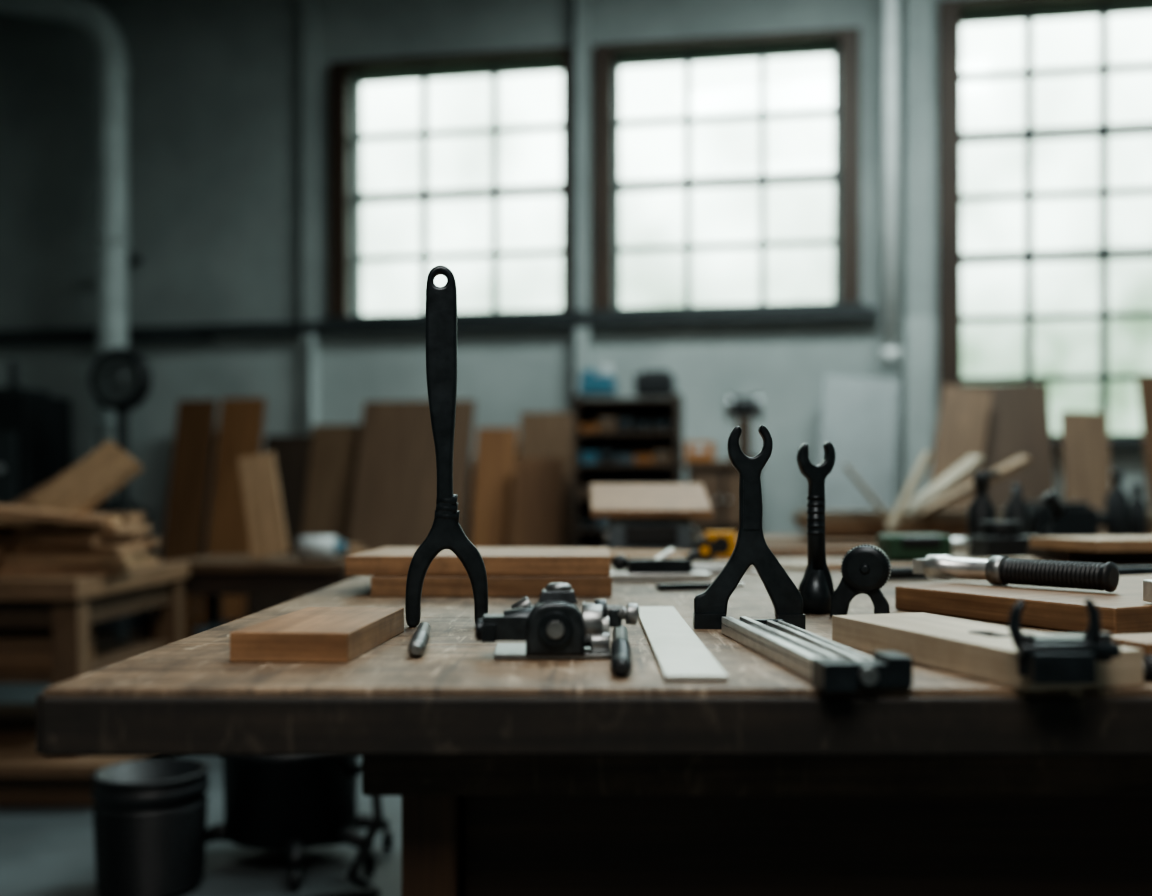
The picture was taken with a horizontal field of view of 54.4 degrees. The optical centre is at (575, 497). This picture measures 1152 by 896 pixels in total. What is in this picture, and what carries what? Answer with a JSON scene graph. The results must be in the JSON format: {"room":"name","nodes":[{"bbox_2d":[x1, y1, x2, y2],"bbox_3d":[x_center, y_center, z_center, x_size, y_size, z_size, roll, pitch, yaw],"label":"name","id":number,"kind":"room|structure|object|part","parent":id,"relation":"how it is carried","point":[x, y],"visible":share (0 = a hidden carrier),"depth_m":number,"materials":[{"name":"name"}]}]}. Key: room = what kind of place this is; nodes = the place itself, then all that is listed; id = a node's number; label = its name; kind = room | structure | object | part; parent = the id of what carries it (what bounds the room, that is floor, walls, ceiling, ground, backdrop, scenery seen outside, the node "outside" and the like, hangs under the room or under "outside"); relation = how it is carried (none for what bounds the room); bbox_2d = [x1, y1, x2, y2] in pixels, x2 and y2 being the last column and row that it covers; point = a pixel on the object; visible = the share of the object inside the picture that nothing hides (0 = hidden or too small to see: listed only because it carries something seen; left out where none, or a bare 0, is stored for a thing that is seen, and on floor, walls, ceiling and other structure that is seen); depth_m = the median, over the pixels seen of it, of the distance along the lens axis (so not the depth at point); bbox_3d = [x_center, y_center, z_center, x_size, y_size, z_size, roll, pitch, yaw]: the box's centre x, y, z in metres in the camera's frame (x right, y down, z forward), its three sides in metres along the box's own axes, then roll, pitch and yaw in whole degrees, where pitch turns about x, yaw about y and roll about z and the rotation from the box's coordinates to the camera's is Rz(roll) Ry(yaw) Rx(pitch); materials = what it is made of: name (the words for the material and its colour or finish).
{"room":"woodworking workshop","nodes":[
{"label":"woodworking workshop","id":0,"kind":"room"},
{"bbox_2d":[0,683,401,895],"bbox_3d":[-0.856,1.060,2.310,11.200,0.100,11.000,0,0,9],"label":"floor","id":1,"kind":"structure","parent":0,"point":[46,850],"depth_m":3.15,"materials":[{"name":"concrete"}]},
{"bbox_2d":[0,360,70,504],"bbox_3d":[-3.817,0.035,7.588,0.500,1.950,0.570,0,0,9],"label":"tall cabinet","id":2,"kind":"object","parent":1,"relation":"on","point":[35,426],"visible":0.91,"depth_m":7.42,"materials":[{"name":"black metal"}]},
{"bbox_2d":[0,561,188,804],"bbox_3d":[-2.170,0.640,4.185,1.350,0.740,1.170,0,0,0],"label":"table","id":3,"kind":"object","parent":1,"relation":"on","point":[67,605],"visible":0.52,"depth_m":3.76,"materials":[{"name":"brown wood"}]},
{"bbox_2d":[0,626,94,670],"bbox_3d":[-2.005,0.531,3.980,0.470,0.122,0.316,0,0,0],"label":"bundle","id":4,"kind":"object","parent":3,"relation":"on","point":[20,649],"visible":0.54,"depth_m":3.83,"materials":[{"name":"brown wood"}]},
{"bbox_2d":[0,440,159,575],"bbox_3d":[-2.202,0.027,4.178,1.317,0.485,0.930,0,0,0],"label":"stack","id":5,"kind":"object","parent":3,"relation":"on","point":[52,529],"visible":1,"depth_m":3.92,"materials":[{"name":"brown wood"}]},
{"bbox_2d":[89,347,151,639],"bbox_3d":[-2.886,0.030,7.084,0.400,1.960,0.240,0,0,9],"label":"pedestal fan","id":6,"kind":"object","parent":1,"relation":"on","point":[120,379],"visible":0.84,"depth_m":7.05,"materials":[{"name":"black metal"}]},
{"bbox_2d":[89,499,153,639],"bbox_3d":[-3.183,0.510,7.620,0.600,1.000,0.592,0,0,9],"label":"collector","id":7,"kind":"object","parent":1,"relation":"on","point":[141,627],"visible":0.2,"depth_m":7.48,"materials":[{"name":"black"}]},
{"bbox_2d":[91,757,208,895],"bbox_3d":[-1.100,0.858,2.900,0.286,0.305,0.286,0,0,0],"label":"trash bin","id":8,"kind":"object","parent":1,"relation":"on","point":[150,815],"visible":1,"depth_m":2.80,"materials":[{"name":"black plastic"}]},
{"bbox_2d":[152,400,216,639],"bbox_3d":[-2.634,0.163,7.539,0.270,1.675,0.378,0,0,9],"label":"leaning board","id":9,"kind":"object","parent":1,"relation":"on","point":[195,420],"visible":0.56,"depth_m":7.58,"materials":[{"name":"brown wood"}]},
{"bbox_2d":[198,398,265,625],"bbox_3d":[-2.312,0.158,7.522,0.310,1.685,0.388,0,0,9],"label":"leaning board","id":10,"kind":"object","parent":1,"relation":"on","point":[241,423],"visible":0.51,"depth_m":7.57,"materials":[{"name":"brown wood"}]},
{"bbox_2d":[174,555,356,637],"bbox_3d":[-1.380,0.640,5.100,0.780,0.730,0.600,0,0,0],"label":"bench","id":11,"kind":"object","parent":1,"relation":"on","point":[213,583],"visible":0.23,"depth_m":4.83,"materials":[{"name":"brown wood"}]},
{"bbox_2d":[238,452,288,558],"bbox_3d":[-1.390,0.032,4.980,0.243,0.480,0.093,0,0,0],"label":"board","id":12,"kind":"object","parent":11,"relation":"on","point":[258,473],"visible":1,"depth_m":4.97,"materials":[{"name":"brown wood"}]},
{"bbox_2d":[297,536,346,559],"bbox_3d":[-1.120,0.220,4.950,0.200,0.104,0.104,0,0,0],"label":"cartridge","id":13,"kind":"object","parent":11,"relation":"on","point":[308,547],"visible":1,"depth_m":4.91,"materials":[{"name":"white plastic"}]},
{"bbox_2d":[295,544,367,557],"bbox_3d":[-1.131,0.245,5.203,0.333,0.060,0.226,0,0,-8],"label":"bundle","id":14,"kind":"object","parent":11,"relation":"on","point":[351,548],"visible":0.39,"depth_m":5.13,"materials":[{"name":"brown wood"}]},
{"bbox_2d":[247,435,311,615],"bbox_3d":[-1.970,0.288,7.475,0.360,1.426,0.368,0,0,9],"label":"leaning board","id":15,"kind":"object","parent":1,"relation":"on","point":[292,453],"visible":0.44,"depth_m":7.54,"materials":[{"name":"brown wood"}]},
{"bbox_2d":[206,756,393,895],"bbox_3d":[-0.735,0.760,3.037,0.664,0.500,0.579,0,0,28],"label":"shop vacuum","id":16,"kind":"object","parent":1,"relation":"on","point":[291,804],"visible":0.59,"depth_m":2.99,"materials":[{"name":"black plastic"}]},
{"bbox_2d":[310,334,315,434],"bbox_3d":[-1.799,-0.055,7.655,0.044,2.130,0.044,0,0,9],"label":"conduit","id":17,"kind":"object","parent":1,"relation":"on","point":[312,336],"visible":0.34,"depth_m":7.63,"materials":[{"name":"grey metal"}]},
{"bbox_2d":[295,425,360,597],"bbox_3d":[-1.639,0.253,7.395,0.360,1.497,0.418,0,0,9],"label":"leaning board","id":18,"kind":"object","parent":1,"relation":"on","point":[334,449],"visible":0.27,"depth_m":7.48,"materials":[{"name":"brown wood"}]},
{"bbox_2d":[346,400,474,579],"bbox_3d":[-1.086,0.178,7.183,0.760,1.648,0.577,0,0,9],"label":"plywood sheet","id":19,"kind":"object","parent":1,"relation":"on","point":[394,499],"visible":0.56,"depth_m":7.28,"materials":[{"name":"brown wood"}]},
{"bbox_2d":[470,427,517,546],"bbox_3d":[-0.549,0.268,7.215,0.270,1.467,0.418,0,0,9],"label":"leaning board","id":20,"kind":"object","parent":1,"relation":"on","point":[496,448],"visible":0.51,"depth_m":7.29,"materials":[{"name":"brown wood"}]},
{"bbox_2d":[508,458,563,546],"bbox_3d":[-0.270,0.373,6.972,0.320,1.258,0.427,0,0,9],"label":"leaning board","id":21,"kind":"object","parent":1,"relation":"on","point":[536,497],"visible":0.44,"depth_m":7.06,"materials":[{"name":"brown wood"}]},
{"bbox_2d":[519,412,572,546],"bbox_3d":[-0.205,0.218,7.240,0.360,1.564,0.279,0,0,9],"label":"leaning board","id":22,"kind":"object","parent":1,"relation":"on","point":[542,434],"visible":0.29,"depth_m":7.31,"materials":[{"name":"brown wood"}]},
{"bbox_2d":[572,0,591,546],"bbox_3d":[0.038,-1.490,7.438,0.115,5.000,0.130,0,0,9],"label":"pipe","id":23,"kind":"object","parent":1,"relation":"on","point":[581,9],"depth_m":7.39,"materials":[{"name":"metal"}]},
{"bbox_2d":[36,546,1151,895],"bbox_3d":[0.748,0.568,2.192,2.407,0.885,2.515,0,0,0],"label":"workbench","id":24,"kind":"object","parent":1,"relation":"on","point":[512,777],"depth_m":0.98,"materials":[{"name":"brown wood"}]},
{"bbox_2d":[230,607,403,662],"bbox_3d":[-0.272,0.145,1.215,0.117,0.029,0.255,0,0,3],"label":"wood block","id":25,"kind":"object","parent":24,"relation":"on","point":[309,634],"visible":1,"depth_m":1.10,"materials":[{"name":"brown wood"}]},
{"bbox_2d":[408,622,430,656],"bbox_3d":[-0.168,0.151,1.212,0.017,0.017,0.197,0,0,-5],"label":"knurled punch","id":26,"kind":"object","parent":24,"relation":"on","point":[417,645],"visible":1,"depth_m":1.14,"materials":[{"name":"metal"}]},
{"bbox_2d":[405,265,487,626],"bbox_3d":[-0.160,-0.064,1.390,0.102,0.448,0.017,0,0,-3],"label":"tool","id":27,"kind":"object","parent":24,"relation":"on","point":[446,532],"visible":0.94,"depth_m":1.38,"materials":[{"name":"metal"}]},
{"bbox_2d":[371,575,611,596],"bbox_3d":[-0.137,0.143,1.970,0.390,0.032,0.320,0,0,0],"label":"plank","id":28,"kind":"object","parent":24,"relation":"on","point":[381,586],"visible":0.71,"depth_m":1.81,"materials":[{"name":"brown wood"}]},
{"bbox_2d":[345,547,609,575],"bbox_3d":[-0.157,0.111,1.990,0.432,0.032,0.340,0,0,1],"label":"plank","id":29,"kind":"object","parent":28,"relation":"on","point":[385,561],"visible":0.96,"depth_m":1.82,"materials":[{"name":"brown wood"}]},
{"bbox_2d":[475,583,638,658],"bbox_3d":[-0.018,0.123,1.144,0.167,0.072,0.098,0,0,-2],"label":"bench vise","id":30,"kind":"object","parent":24,"relation":"on","point":[554,627],"visible":1,"depth_m":1.11,"materials":[{"name":"metal"}]},
{"bbox_2d":[611,625,631,676],"bbox_3d":[0.045,0.150,1.129,0.019,0.019,0.281,0,0,2],"label":"screwdriver","id":31,"kind":"object","parent":24,"relation":"on","point":[621,662],"visible":1,"depth_m":1.03,"materials":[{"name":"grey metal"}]},
{"bbox_2d":[590,483,712,550],"bbox_3d":[0.205,0.056,3.150,0.330,0.198,0.252,0,0,0],"label":"table","id":32,"kind":"object","parent":24,"relation":"on","point":[642,516],"visible":0.84,"depth_m":3.06,"materials":[{"name":"brown wood"}]},
{"bbox_2d":[609,549,694,563],"bbox_3d":[0.080,0.148,2.850,0.420,0.022,0.260,0,0,20],"label":"board","id":33,"kind":"object","parent":24,"relation":"on","point":[629,554],"visible":0.14,"depth_m":2.77,"materials":[{"name":"brown wood"}]},
{"bbox_2d":[610,547,711,580],"bbox_3d":[0.160,0.128,2.180,0.200,0.063,0.060,0,0,-6],"label":"plane","id":34,"kind":"object","parent":24,"relation":"on","point":[658,568],"visible":0.96,"depth_m":2.16,"materials":[{"name":"metal"}]},
{"bbox_2d":[639,606,727,680],"bbox_3d":[0.108,0.157,1.283,0.055,0.005,0.620,0,0,1],"label":"ruler","id":35,"kind":"object","parent":24,"relation":"on","point":[680,655],"visible":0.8,"depth_m":1.15,"materials":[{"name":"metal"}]},
{"bbox_2d":[656,582,743,589],"bbox_3d":[0.220,0.154,1.969,0.170,0.010,0.046,0,0,-17],"label":"sliding bevel","id":36,"kind":"object","parent":24,"relation":"on","point":[668,586],"visible":0.77,"depth_m":1.94,"materials":[{"name":"metal"}]},
{"bbox_2d":[690,537,716,561],"bbox_3d":[0.320,0.130,2.808,0.060,0.060,0.065,0,0,0],"label":"tape roll","id":37,"kind":"object","parent":24,"relation":"on","point":[707,548],"visible":0.94,"depth_m":2.78,"materials":[{"name":"plastic"}]},
{"bbox_2d":[704,531,735,557],"bbox_3d":[0.372,0.125,2.998,0.105,0.070,0.065,0,0,0],"label":"tape measure","id":38,"kind":"object","parent":24,"relation":"on","point":[725,541],"visible":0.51,"depth_m":2.97,"materials":[{"name":"yellow plastic"}]},
{"bbox_2d":[692,564,757,574],"bbox_3d":[0.295,0.148,2.308,0.263,0.024,0.024,0,0,18],"label":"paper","id":39,"kind":"object","parent":24,"relation":"on","point":[714,569],"visible":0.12,"depth_m":2.31,"materials":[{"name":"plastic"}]},
{"bbox_2d":[693,425,804,629],"bbox_3d":[0.213,0.035,1.380,0.134,0.250,0.030,0,0,3],"label":"wrench","id":40,"kind":"object","parent":24,"relation":"on","point":[751,548],"visible":0.97,"depth_m":1.37,"materials":[{"name":"metal"}]},
{"bbox_3d":[0.360,0.154,2.550,0.340,0.010,0.035,0,0,29],"label":"pale strip","id":41,"kind":"part","parent":24,"relation":"part of","materials":[{"name":"beige wood"}]},
{"bbox_2d":[797,442,834,614],"bbox_3d":[0.334,0.041,1.560,0.046,0.238,0.046,0,0,40],"label":"wrench","id":42,"kind":"object","parent":24,"relation":"on","point":[816,588],"visible":0.98,"depth_m":1.55,"materials":[{"name":"metal"}]},
{"bbox_2d":[722,616,911,692],"bbox_3d":[0.227,0.146,1.123,0.080,0.027,0.405,0,0,-5],"label":"metal rail","id":43,"kind":"object","parent":24,"relation":"on","point":[831,667],"visible":1,"depth_m":1.00,"materials":[{"name":"metal"}]},
{"bbox_3d":[0.660,0.148,3.100,0.400,0.022,0.100,0,0,-7],"label":"pine strip","id":44,"kind":"part","parent":24,"relation":"part of","materials":[{"name":"beige wood"}]},
{"bbox_2d":[830,544,891,616],"bbox_3d":[0.381,0.111,1.499,0.079,0.098,0.039,0,0,20],"label":"clamp","id":45,"kind":"object","parent":24,"relation":"on","point":[866,569],"visible":1,"depth_m":1.49,"materials":[{"name":"metal"}]},
{"bbox_3d":[0.700,0.152,2.450,0.300,0.014,0.040,0,0,14],"label":"crossed strip","id":46,"kind":"part","parent":24,"relation":"part of","materials":[{"name":"beige wood"}]},
{"bbox_2d":[889,566,929,579],"bbox_3d":[0.710,0.146,2.204,0.319,0.026,0.030,0,0,-20],"label":"chisel","id":47,"kind":"object","parent":24,"relation":"on","point":[902,572],"visible":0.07,"depth_m":2.17,"materials":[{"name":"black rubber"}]},
{"bbox_2d":[877,534,969,560],"bbox_3d":[0.890,0.125,2.845,0.220,0.065,0.130,0,0,0],"label":"tool","id":48,"kind":"object","parent":24,"relation":"on","point":[898,547],"visible":0.94,"depth_m":2.79,"materials":[{"name":"green plastic"}]},
{"bbox_2d":[967,471,999,554],"bbox_3d":[1.131,0.042,3.119,0.079,0.236,0.076,0,0,42],"label":"spray bottle","id":49,"kind":"object","parent":24,"relation":"on","point":[981,508],"visible":0.74,"depth_m":3.10,"materials":[{"name":"black plastic"}]},
{"bbox_2d":[832,612,1143,690],"bbox_3d":[0.384,0.144,1.096,0.115,0.031,0.325,0,0,-17],"label":"wooden board","id":50,"kind":"object","parent":24,"relation":"on","point":[985,651],"visible":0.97,"depth_m":1.05,"materials":[{"name":"brown wood"}]},
{"bbox_2d":[1008,598,1120,683],"bbox_3d":[0.402,0.116,0.932,0.086,0.067,0.056,0,0,0],"label":"clamp","id":51,"kind":"object","parent":50,"relation":"on","point":[1043,658],"visible":1,"depth_m":0.92,"materials":[{"name":"metal"}]},
{"bbox_2d":[1006,484,1027,535],"bbox_3d":[1.240,0.060,3.150,0.060,0.200,0.060,0,0,0],"label":"glue bottle","id":52,"kind":"object","parent":24,"relation":"on","point":[1016,508],"visible":0.59,"depth_m":3.13,"materials":[{"name":"black plastic"}]},
{"bbox_2d":[969,490,1067,558],"bbox_3d":[1.156,0.070,2.900,0.232,0.180,0.140,0,0,0],"label":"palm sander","id":53,"kind":"object","parent":24,"relation":"on","point":[997,538],"visible":0.78,"depth_m":2.86,"materials":[{"name":"black plastic"}]},
{"bbox_2d":[895,574,1151,634],"bbox_3d":[0.875,0.142,1.609,0.760,0.034,0.360,0,0,-27],"label":"board","id":54,"kind":"object","parent":24,"relation":"on","point":[1123,610],"visible":0.78,"depth_m":1.44,"materials":[{"name":"brown wood"}]},
{"bbox_2d":[913,555,1118,591],"bbox_3d":[0.615,0.104,1.591,0.042,0.042,0.303,0,0,-37],"label":"chisel","id":55,"kind":"object","parent":54,"relation":"on","point":[997,570],"visible":1,"depth_m":1.56,"materials":[{"name":"rubber"}]},
{"bbox_2d":[1143,580,1151,602],"bbox_3d":[0.700,0.106,1.310,0.050,0.033,0.050,0,0,0],"label":"block","id":56,"kind":"object","parent":54,"relation":"on","point":[1147,584],"visible":1,"depth_m":1.32,"materials":[{"name":"beige wood"}]},
{"bbox_2d":[1013,535,1151,565],"bbox_3d":[1.373,0.110,2.466,0.796,0.098,0.305,0,0,-11],"label":"boards","id":57,"kind":"object","parent":24,"relation":"on","point":[1120,550],"visible":0.65,"depth_m":2.35,"materials":[{"name":"brown wood"}]},
{"bbox_2d":[1112,633,1151,654],"bbox_3d":[0.575,0.148,1.100,0.100,0.022,0.070,0,0,-17],"label":"wood offcut","id":58,"kind":"object","parent":24,"relation":"on","point":[1143,641],"visible":0.28,"depth_m":1.08,"materials":[{"name":"brown wood"}]},
{"bbox_3d":[1.087,0.142,2.087,0.427,0.033,0.041,0,0,4],"label":"ratchet handle","id":59,"kind":"part","parent":24,"relation":"part of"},
{"bbox_2d":[1144,655,1151,679],"bbox_3d":[0.545,0.148,0.990,0.112,0.022,0.022,0,0,-11],"label":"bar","id":60,"kind":"object","parent":24,"relation":"on","point":[1147,658],"visible":0.37,"depth_m":0.97,"materials":[{"name":"metal"}]},
{"bbox_2d":[573,392,682,546],"bbox_3d":[0.318,0.200,6.692,0.615,1.620,0.360,0,0,9],"label":"shelf rack","id":61,"kind":"object","parent":1,"relation":"on","point":[618,440],"visible":0.34,"depth_m":6.65,"materials":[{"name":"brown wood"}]},
{"bbox_2d":[580,365,616,396],"bbox_3d":[0.134,-0.703,6.718,0.200,0.175,0.200,0,0,9],"label":"tub","id":62,"kind":"object","parent":61,"relation":"on","point":[604,384],"visible":1,"depth_m":6.63,"materials":[{"name":"blue plastic"}]},
{"bbox_2d":[635,370,674,396],"bbox_3d":[0.470,-0.685,6.662,0.220,0.150,0.220,0,0,9],"label":"tool case","id":63,"kind":"object","parent":61,"relation":"on","point":[650,383],"visible":0.98,"depth_m":6.56,"materials":[{"name":"black plastic"}]},
{"bbox_2d":[682,461,738,534],"bbox_3d":[0.904,0.395,6.839,0.480,1.230,0.490,0,0,9],"label":"storage cabinet","id":64,"kind":"object","parent":1,"relation":"on","point":[719,479],"visible":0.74,"depth_m":6.63,"materials":[{"name":"brown wood"}]},
{"bbox_2d":[685,442,714,460],"bbox_3d":[0.751,-0.280,6.766,0.169,0.110,0.215,0,0,9],"label":"bin","id":65,"kind":"object","parent":64,"relation":"on","point":[695,451],"visible":0.94,"depth_m":6.67,"materials":[{"name":"orange plastic"}]},
{"bbox_2d":[726,393,761,456],"bbox_3d":[1.032,-0.435,6.874,0.220,0.420,0.170,0,0,9],"label":"grinder","id":66,"kind":"object","parent":64,"relation":"on","point":[739,407],"visible":0.88,"depth_m":6.82,"materials":[{"name":"grey metal"}]},
{"bbox_2d":[817,375,898,510],"bbox_3d":[1.684,0.112,6.821,0.446,1.776,0.621,0,0,27],"label":"panel","id":67,"kind":"object","parent":1,"relation":"on","point":[859,414],"visible":0.44,"depth_m":6.92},
{"bbox_2d":[698,535,1104,546],"bbox_3d":[1.850,0.595,5.000,2.700,0.830,0.800,0,0,0],"label":"workbench","id":68,"kind":"object","parent":1,"relation":"on","point":[771,540],"visible":0.02,"depth_m":4.63,"materials":[{"name":"brown wood"}]},
{"bbox_2d":[791,452,1151,538],"bbox_3d":[2.032,-0.008,4.889,2.131,0.375,0.397,0,0,-2],"label":"heap","id":69,"kind":"object","parent":68,"relation":"on","point":[921,514],"visible":0.53,"depth_m":4.83,"materials":[{"name":"brown wood"}]},
{"bbox_2d":[1002,502,1107,535],"bbox_3d":[2.010,0.098,4.700,0.420,0.165,0.200,0,0,0],"label":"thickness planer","id":70,"kind":"object","parent":68,"relation":"on","point":[1079,519],"visible":0.62,"depth_m":4.60,"materials":[{"name":"black metal"}]},
{"bbox_2d":[1105,469,1128,535],"bbox_3d":[2.280,0.030,4.720,0.090,0.300,0.090,0,0,0],"label":"bottle","id":71,"kind":"object","parent":68,"relation":"on","point":[1117,500],"visible":0.77,"depth_m":4.69,"materials":[{"name":"black plastic"}]},
{"bbox_2d":[1129,484,1147,535],"bbox_3d":[2.380,0.060,4.750,0.080,0.240,0.080,0,0,0],"label":"bottle","id":72,"kind":"object","parent":68,"relation":"on","point":[1138,510],"visible":0.71,"depth_m":4.72,"materials":[{"name":"black plastic"}]},
{"bbox_2d":[929,385,991,510],"bbox_3d":[2.183,0.156,6.564,0.257,1.688,0.725,0,0,40],"label":"leaning board","id":73,"kind":"object","parent":1,"relation":"on","point":[963,412],"visible":0.45,"depth_m":6.70,"materials":[{"name":"brown wood"}]},
{"bbox_2d":[944,382,1054,510],"bbox_3d":[2.545,0.148,6.680,0.610,1.706,0.468,0,0,9],"label":"plywood sheet","id":74,"kind":"object","parent":1,"relation":"on","point":[1019,422],"visible":0.34,"depth_m":6.78,"materials":[{"name":"brown wood"}]},
{"bbox_2d":[1060,411,1111,534],"bbox_3d":[2.928,0.242,6.393,0.261,1.518,0.568,0,0,18],"label":"leaning board","id":75,"kind":"object","parent":1,"relation":"on","point":[1085,447],"visible":0.44,"depth_m":6.53,"materials":[{"name":"brown wood"}]},
{"bbox_2d":[1137,375,1151,510],"bbox_3d":[3.430,0.138,6.361,0.300,1.727,0.528,0,0,9],"label":"leaning board","id":76,"kind":"object","parent":1,"relation":"on","point":[1144,382],"visible":0.88,"depth_m":6.54,"materials":[{"name":"brown wood"}]},
{"bbox_2d":[0,0,1151,617],"bbox_3d":[0.019,-1.490,7.618,10.800,5.000,0.241,0,0,9],"label":"wall","id":77,"kind":"structure","parent":0,"point":[214,86],"depth_m":7.84,"materials":[{"name":"paint"}]},
{"bbox_2d":[0,0,140,496],"bbox_3d":[-4.122,-1.926,7.928,2.177,3.832,0.427,0,0,9],"label":"ventilation duct","id":78,"kind":"object","parent":77,"relation":"attached to","point":[112,72],"visible":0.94,"depth_m":7.59,"materials":[{"name":"grey metal"}]},
{"bbox_2d":[152,617,198,634],"bbox_3d":[-0.002,0.930,7.488,10.600,0.160,0.025,0,0,9],"label":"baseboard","id":79,"kind":"structure","parent":77,"relation":"attached to","point":[196,620],"depth_m":7.92,"materials":[{"name":"black"}]},
{"bbox_2d":[301,0,318,435],"bbox_3d":[-1.843,-1.490,7.758,0.090,5.000,0.090,0,0,9],"label":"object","id":80,"kind":"structure","parent":77,"relation":"attached to","point":[309,8],"depth_m":7.72,"materials":[{"name":"paint"}]},
{"bbox_2d":[0,306,877,345],"bbox_3d":[-1.712,-1.160,7.722,7.350,0.100,0.121,0,0,9],"label":"trim","id":81,"kind":"structure","parent":77,"relation":"attached to","point":[202,332],"depth_m":7.58,"materials":[{"name":"black metal"}]},
{"bbox_2d":[323,46,584,324],"bbox_3d":[-0.819,-2.092,7.640,1.811,1.811,0.250,0,0,9],"label":"window","id":82,"kind":"structure","parent":77,"relation":"in","point":[340,109],"depth_m":7.69,"materials":[{"name":"brown wood"}]},
{"bbox_2d":[588,27,865,316],"bbox_3d":[0.975,-2.092,7.344,1.775,1.811,0.250,0,0,9],"label":"window","id":83,"kind":"structure","parent":77,"relation":"in","point":[849,38],"depth_m":7.38,"materials":[{"name":"brown wood"}]},
{"bbox_2d":[882,0,899,362],"bbox_3d":[1.972,-2.420,7.045,0.110,3.140,0.255,0,0,9],"label":"downpipe","id":84,"kind":"object","parent":77,"relation":"attached to","point":[890,350],"visible":1,"depth_m":6.93,"materials":[{"name":"grey metal"}]},
{"bbox_2d":[903,0,931,499],"bbox_3d":[2.161,-1.490,7.083,0.160,5.000,0.120,0,0,9],"label":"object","id":85,"kind":"structure","parent":77,"relation":"attached to","point":[917,14],"depth_m":7.03,"materials":[{"name":"paint"}]},
{"bbox_2d":[933,0,1151,449],"bbox_3d":[3.308,-1.723,6.959,2.096,2.830,0.250,0,0,9],"label":"window","id":86,"kind":"structure","parent":77,"relation":"in","point":[951,137],"depth_m":7.04,"materials":[{"name":"brown wood"}]}
]}

